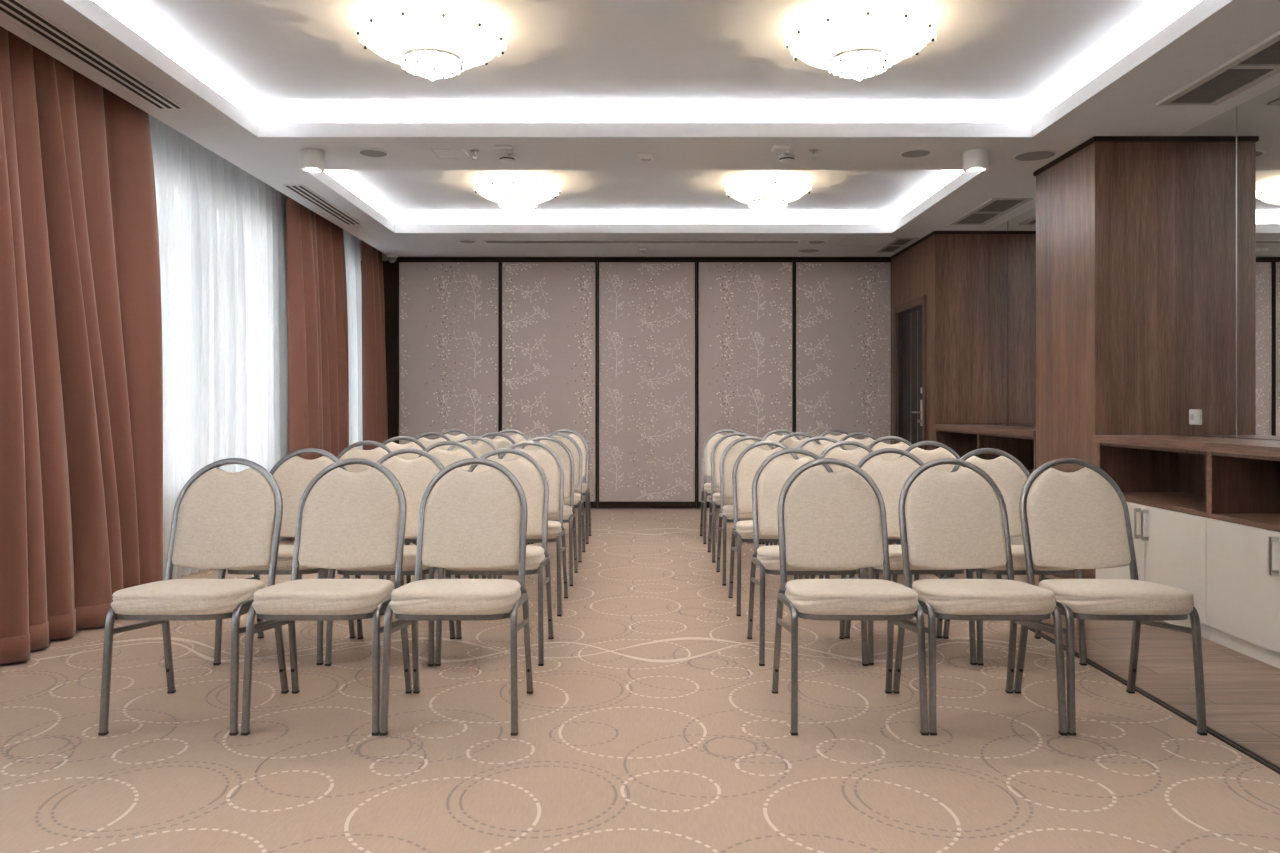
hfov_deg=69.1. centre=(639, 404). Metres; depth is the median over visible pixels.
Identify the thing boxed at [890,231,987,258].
trim
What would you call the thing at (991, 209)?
ceiling vent
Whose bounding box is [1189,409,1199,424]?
wall socket
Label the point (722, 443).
banquet chair
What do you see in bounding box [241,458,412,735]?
banquet chair
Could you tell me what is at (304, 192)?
ceiling vent
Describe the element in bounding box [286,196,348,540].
curtain
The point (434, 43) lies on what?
ceiling lamp
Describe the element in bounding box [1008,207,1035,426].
mirror panel
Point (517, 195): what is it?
ceiling lamp
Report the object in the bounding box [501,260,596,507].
partition panel
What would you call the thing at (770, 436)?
banquet chair
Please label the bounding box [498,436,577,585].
banquet chair
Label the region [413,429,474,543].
banquet chair
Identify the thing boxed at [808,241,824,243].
grille
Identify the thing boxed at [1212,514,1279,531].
niche shelf
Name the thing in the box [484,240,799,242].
ceiling vent
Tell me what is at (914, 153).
ceiling speaker
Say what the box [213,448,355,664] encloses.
banquet chair
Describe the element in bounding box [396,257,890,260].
trim
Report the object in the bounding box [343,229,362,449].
sheer curtain
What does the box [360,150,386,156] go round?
grille
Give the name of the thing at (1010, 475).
banquet chair
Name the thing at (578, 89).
ceiling
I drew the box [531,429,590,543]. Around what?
banquet chair
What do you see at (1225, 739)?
trim
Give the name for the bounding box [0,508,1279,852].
floor
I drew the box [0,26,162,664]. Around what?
curtain
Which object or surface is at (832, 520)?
banquet chair
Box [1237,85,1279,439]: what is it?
mirror panel
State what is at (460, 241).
ceiling speaker
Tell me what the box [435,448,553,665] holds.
banquet chair
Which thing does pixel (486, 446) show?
banquet chair
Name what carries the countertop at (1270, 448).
on the base cabinet at (1243, 522)
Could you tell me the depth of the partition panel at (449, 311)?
9.86 m
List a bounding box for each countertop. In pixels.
[933,424,1035,436]
[1093,435,1279,456]
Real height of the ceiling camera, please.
0.094 m
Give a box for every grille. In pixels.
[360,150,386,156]
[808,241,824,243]
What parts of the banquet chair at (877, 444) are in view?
backrest, frame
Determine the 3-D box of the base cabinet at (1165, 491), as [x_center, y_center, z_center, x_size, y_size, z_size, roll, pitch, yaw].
[2.868,0.659,4.874,0.516,0.882,1.052,0,0,0]
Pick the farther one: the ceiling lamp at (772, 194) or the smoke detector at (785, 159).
the ceiling lamp at (772, 194)
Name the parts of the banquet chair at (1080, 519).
leg, leg, backrest, frame, seat, seat frame, leg, leg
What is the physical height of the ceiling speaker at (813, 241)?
0.006 m
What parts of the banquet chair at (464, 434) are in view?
frame, backrest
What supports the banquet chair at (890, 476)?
on the floor at (651, 721)
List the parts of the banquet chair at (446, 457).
leg, seat frame, frame, backrest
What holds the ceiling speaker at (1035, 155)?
attached to the ceiling
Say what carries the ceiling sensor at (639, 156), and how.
attached to the ceiling
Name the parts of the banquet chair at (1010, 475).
leg, leg, frame, backrest, seat frame, seat, leg, leg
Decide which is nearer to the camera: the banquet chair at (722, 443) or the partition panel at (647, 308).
the banquet chair at (722, 443)
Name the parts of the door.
lock plate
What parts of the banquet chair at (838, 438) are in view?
backrest, frame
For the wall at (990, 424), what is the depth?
5.10 m
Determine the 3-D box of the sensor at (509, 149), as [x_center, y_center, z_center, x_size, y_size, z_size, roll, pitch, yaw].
[-0.825,-1.547,5.660,0.110,0.044,0.090,0,0,0]
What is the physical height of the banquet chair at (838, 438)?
0.893 m
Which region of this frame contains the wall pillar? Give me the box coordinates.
[1036,142,1176,578]
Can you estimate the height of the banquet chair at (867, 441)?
0.893 m
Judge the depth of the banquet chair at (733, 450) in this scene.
6.06 m
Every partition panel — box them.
[398,260,500,444]
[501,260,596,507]
[598,260,695,507]
[697,260,793,507]
[794,260,890,444]
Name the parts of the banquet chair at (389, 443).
frame, backrest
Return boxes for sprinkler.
[470,149,479,159]
[809,149,818,159]
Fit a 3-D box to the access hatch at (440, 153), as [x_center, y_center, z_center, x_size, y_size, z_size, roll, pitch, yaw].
[-1.180,-1.569,5.810,0.200,0.002,0.220,0,0,0]
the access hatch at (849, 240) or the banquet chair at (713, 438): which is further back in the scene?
the access hatch at (849, 240)
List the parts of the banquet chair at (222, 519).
leg, leg, seat frame, seat, frame, backrest, leg, leg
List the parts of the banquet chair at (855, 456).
backrest, frame, seat frame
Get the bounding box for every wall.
[359,240,696,507]
[891,234,989,449]
[990,424,1279,440]
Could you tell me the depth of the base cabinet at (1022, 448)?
7.30 m
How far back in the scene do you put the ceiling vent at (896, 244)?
9.05 m
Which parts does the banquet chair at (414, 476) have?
leg, leg, seat, seat frame, frame, backrest, leg, leg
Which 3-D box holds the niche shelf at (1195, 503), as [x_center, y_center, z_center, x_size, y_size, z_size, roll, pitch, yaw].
[2.887,0.516,4.874,0.454,0.022,1.016,0,0,0]
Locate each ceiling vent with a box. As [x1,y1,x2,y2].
[0,0,184,109]
[283,185,362,224]
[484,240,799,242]
[874,238,918,252]
[948,198,1032,224]
[1155,31,1279,105]
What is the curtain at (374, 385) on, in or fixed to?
hanging from the rail
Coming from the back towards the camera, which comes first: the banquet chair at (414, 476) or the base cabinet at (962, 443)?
the base cabinet at (962, 443)
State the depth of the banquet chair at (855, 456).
5.30 m
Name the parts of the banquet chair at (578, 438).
backrest, frame, seat, leg, leg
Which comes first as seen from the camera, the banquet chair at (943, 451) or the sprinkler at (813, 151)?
the banquet chair at (943, 451)
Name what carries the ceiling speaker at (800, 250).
attached to the ceiling
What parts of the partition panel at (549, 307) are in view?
rail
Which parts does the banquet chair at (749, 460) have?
leg, leg, seat, seat frame, backrest, frame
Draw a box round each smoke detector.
[499,154,514,163]
[778,154,794,163]
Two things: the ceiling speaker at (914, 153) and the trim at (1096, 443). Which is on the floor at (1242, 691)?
the trim at (1096, 443)
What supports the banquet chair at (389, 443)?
on the floor at (651, 721)
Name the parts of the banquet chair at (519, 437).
frame, backrest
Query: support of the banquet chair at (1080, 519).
on the floor at (651, 721)
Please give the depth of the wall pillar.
5.44 m
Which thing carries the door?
in the wall at (950, 270)
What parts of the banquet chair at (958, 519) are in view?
leg, leg, backrest, frame, seat, seat frame, leg, leg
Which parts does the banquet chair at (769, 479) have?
leg, leg, backrest, frame, seat, seat frame, leg, leg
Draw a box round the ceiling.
[0,0,1279,256]
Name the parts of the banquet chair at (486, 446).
frame, backrest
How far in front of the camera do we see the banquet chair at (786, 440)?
6.97 m
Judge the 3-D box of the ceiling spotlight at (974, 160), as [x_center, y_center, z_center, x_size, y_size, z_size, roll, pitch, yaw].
[2.080,-1.512,5.760,0.148,0.114,0.148,0,0,0]
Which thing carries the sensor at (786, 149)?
attached to the ceiling
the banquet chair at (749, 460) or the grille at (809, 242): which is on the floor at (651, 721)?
the banquet chair at (749, 460)
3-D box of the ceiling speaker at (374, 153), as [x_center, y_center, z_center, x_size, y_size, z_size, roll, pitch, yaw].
[-1.660,-1.566,5.790,0.190,0.006,0.190,0,0,0]
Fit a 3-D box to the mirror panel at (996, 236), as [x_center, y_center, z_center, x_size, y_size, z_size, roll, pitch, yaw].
[3.133,-0.698,8.152,0.006,1.740,0.467,0,0,0]
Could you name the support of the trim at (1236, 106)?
attached to the wall at (990, 424)
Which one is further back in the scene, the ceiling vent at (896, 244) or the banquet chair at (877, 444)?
the ceiling vent at (896, 244)
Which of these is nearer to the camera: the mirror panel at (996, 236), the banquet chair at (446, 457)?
the banquet chair at (446, 457)
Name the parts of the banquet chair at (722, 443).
leg, leg, seat, frame, backrest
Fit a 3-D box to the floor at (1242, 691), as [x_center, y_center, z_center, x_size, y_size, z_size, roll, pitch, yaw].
[2.558,1.150,3.785,1.245,0.100,12.370,0,0,0]
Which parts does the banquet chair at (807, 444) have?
backrest, frame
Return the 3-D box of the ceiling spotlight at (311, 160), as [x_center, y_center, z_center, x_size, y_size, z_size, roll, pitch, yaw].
[-2.030,-1.512,5.760,0.148,0.114,0.148,0,0,0]
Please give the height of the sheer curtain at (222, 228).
2.829 m
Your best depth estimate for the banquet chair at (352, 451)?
5.32 m
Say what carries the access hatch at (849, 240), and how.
attached to the ceiling
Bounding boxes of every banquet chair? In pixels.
[98,458,288,735]
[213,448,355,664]
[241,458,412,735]
[298,441,403,614]
[325,448,454,665]
[343,436,425,576]
[380,458,532,735]
[386,441,485,583]
[411,432,450,449]
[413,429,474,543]
[421,436,499,579]
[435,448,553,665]
[472,432,514,448]
[474,441,567,615]
[490,429,529,543]
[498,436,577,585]
[526,432,584,561]
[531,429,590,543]
[700,429,760,543]
[707,432,776,562]
[716,436,796,585]
[728,441,822,615]
[747,448,867,665]
[762,429,800,543]
[769,432,821,545]
[771,458,928,735]
[795,436,873,578]
[811,441,911,588]
[819,429,855,443]
[839,432,876,449]
[844,448,976,664]
[858,436,948,578]
[892,441,1001,616]
[892,458,1067,735]
[942,448,1086,665]
[1013,458,1206,735]
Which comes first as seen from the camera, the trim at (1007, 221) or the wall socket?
the wall socket
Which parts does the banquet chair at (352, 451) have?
leg, backrest, frame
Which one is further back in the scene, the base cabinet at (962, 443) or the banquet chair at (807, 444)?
the base cabinet at (962, 443)
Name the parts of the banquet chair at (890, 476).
leg, leg, frame, backrest, seat frame, seat, leg, leg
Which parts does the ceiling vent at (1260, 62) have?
panel, panel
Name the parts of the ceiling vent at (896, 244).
edge trim, panel, panel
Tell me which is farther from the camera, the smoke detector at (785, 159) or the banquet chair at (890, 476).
the smoke detector at (785, 159)
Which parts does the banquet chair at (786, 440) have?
frame, backrest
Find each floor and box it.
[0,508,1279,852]
[892,543,1279,765]
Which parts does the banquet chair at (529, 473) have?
leg, leg, seat frame, seat, backrest, frame, leg, leg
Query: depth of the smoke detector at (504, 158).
5.83 m
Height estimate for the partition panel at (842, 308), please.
2.622 m
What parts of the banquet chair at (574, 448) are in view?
backrest, frame, seat, leg, leg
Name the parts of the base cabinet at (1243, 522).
door, handle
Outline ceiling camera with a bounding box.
[387,253,397,262]
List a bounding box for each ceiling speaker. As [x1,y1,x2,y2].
[357,149,388,157]
[458,240,476,243]
[797,249,820,252]
[807,240,826,243]
[899,149,932,157]
[1013,150,1057,161]
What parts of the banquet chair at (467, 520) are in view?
leg, leg, seat frame, seat, frame, backrest, leg, leg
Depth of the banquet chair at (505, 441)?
6.99 m
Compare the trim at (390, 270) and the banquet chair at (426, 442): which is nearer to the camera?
the banquet chair at (426, 442)
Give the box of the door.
[894,295,925,449]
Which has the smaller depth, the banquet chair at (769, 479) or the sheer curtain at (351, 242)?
the banquet chair at (769, 479)
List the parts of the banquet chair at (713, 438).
leg, leg, seat, backrest, frame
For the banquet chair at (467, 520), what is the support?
on the floor at (651, 721)
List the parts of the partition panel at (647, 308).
rail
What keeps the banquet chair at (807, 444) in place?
on the floor at (651, 721)
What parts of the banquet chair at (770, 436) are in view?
backrest, frame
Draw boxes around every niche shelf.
[1122,492,1206,516]
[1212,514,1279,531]
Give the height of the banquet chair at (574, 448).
0.893 m
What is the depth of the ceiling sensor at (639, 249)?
9.29 m
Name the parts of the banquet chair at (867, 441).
frame, backrest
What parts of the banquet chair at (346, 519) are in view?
leg, leg, seat frame, seat, backrest, frame, leg, leg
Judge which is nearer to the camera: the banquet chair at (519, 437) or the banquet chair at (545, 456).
the banquet chair at (545, 456)
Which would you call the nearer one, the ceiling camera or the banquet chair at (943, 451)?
the banquet chair at (943, 451)
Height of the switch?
0.060 m
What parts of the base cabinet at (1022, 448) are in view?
door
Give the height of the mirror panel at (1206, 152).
1.740 m
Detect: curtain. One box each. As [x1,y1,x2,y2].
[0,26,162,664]
[148,114,289,579]
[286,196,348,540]
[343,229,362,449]
[361,240,387,449]
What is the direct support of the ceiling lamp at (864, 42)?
attached to the ceiling
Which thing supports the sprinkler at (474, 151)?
attached to the ceiling
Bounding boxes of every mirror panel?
[987,221,1006,424]
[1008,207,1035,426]
[1176,107,1235,437]
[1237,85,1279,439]
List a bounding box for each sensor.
[494,145,513,154]
[636,153,653,160]
[638,248,647,250]
[771,145,790,154]
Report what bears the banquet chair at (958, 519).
on the floor at (651, 721)
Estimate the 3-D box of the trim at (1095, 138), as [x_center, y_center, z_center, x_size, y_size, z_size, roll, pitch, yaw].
[2.899,-1.554,5.843,0.502,0.029,0.837,0,0,0]
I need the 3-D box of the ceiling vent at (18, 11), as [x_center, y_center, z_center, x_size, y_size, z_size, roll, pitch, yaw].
[-2.475,-1.566,3.760,0.140,0.006,2.320,0,0,0]
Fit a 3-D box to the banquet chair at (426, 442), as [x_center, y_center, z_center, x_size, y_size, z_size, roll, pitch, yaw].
[-1.571,0.652,6.770,0.458,0.893,0.551,0,0,0]
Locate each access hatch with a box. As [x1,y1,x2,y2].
[431,149,469,158]
[836,236,893,245]
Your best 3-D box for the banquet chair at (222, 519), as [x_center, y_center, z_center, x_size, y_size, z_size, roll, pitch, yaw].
[-1.571,0.652,3.343,0.458,0.893,0.551,0,0,0]
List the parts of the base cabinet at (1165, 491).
door, handle, handle, door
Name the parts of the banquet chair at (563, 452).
backrest, frame, seat frame, seat, leg, leg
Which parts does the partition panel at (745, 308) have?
rail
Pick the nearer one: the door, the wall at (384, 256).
the door
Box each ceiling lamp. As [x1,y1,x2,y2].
[355,3,505,80]
[474,177,561,213]
[724,177,811,213]
[784,3,936,80]
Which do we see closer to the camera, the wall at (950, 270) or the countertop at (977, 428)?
the countertop at (977, 428)
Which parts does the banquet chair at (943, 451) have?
leg, leg, frame, backrest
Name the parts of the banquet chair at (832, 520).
leg, leg, backrest, frame, seat frame, seat, leg, leg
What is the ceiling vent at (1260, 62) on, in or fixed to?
in the ceiling
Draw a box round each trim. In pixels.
[383,261,397,443]
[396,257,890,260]
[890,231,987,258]
[934,574,1279,773]
[1007,221,1007,424]
[1033,136,1176,175]
[1095,442,1097,578]
[1236,106,1236,437]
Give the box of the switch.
[1194,412,1196,422]
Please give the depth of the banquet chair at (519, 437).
7.82 m
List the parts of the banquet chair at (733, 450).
leg, leg, seat frame, seat, backrest, frame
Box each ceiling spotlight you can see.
[300,148,324,172]
[963,148,988,172]
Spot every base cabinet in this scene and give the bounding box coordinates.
[935,429,977,457]
[978,433,1035,544]
[1096,443,1209,639]
[1206,452,1279,668]
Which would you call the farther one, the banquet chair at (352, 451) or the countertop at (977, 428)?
the countertop at (977, 428)
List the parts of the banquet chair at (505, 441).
backrest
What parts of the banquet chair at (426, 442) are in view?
frame, backrest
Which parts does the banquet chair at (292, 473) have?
leg, leg, seat, seat frame, backrest, frame, leg, leg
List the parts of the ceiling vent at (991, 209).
edge trim, panel, panel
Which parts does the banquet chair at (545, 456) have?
backrest, frame, seat frame, seat, leg, leg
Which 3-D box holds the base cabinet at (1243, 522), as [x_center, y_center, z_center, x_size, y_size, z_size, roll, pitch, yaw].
[2.868,0.659,3.820,0.516,0.882,1.052,0,0,0]

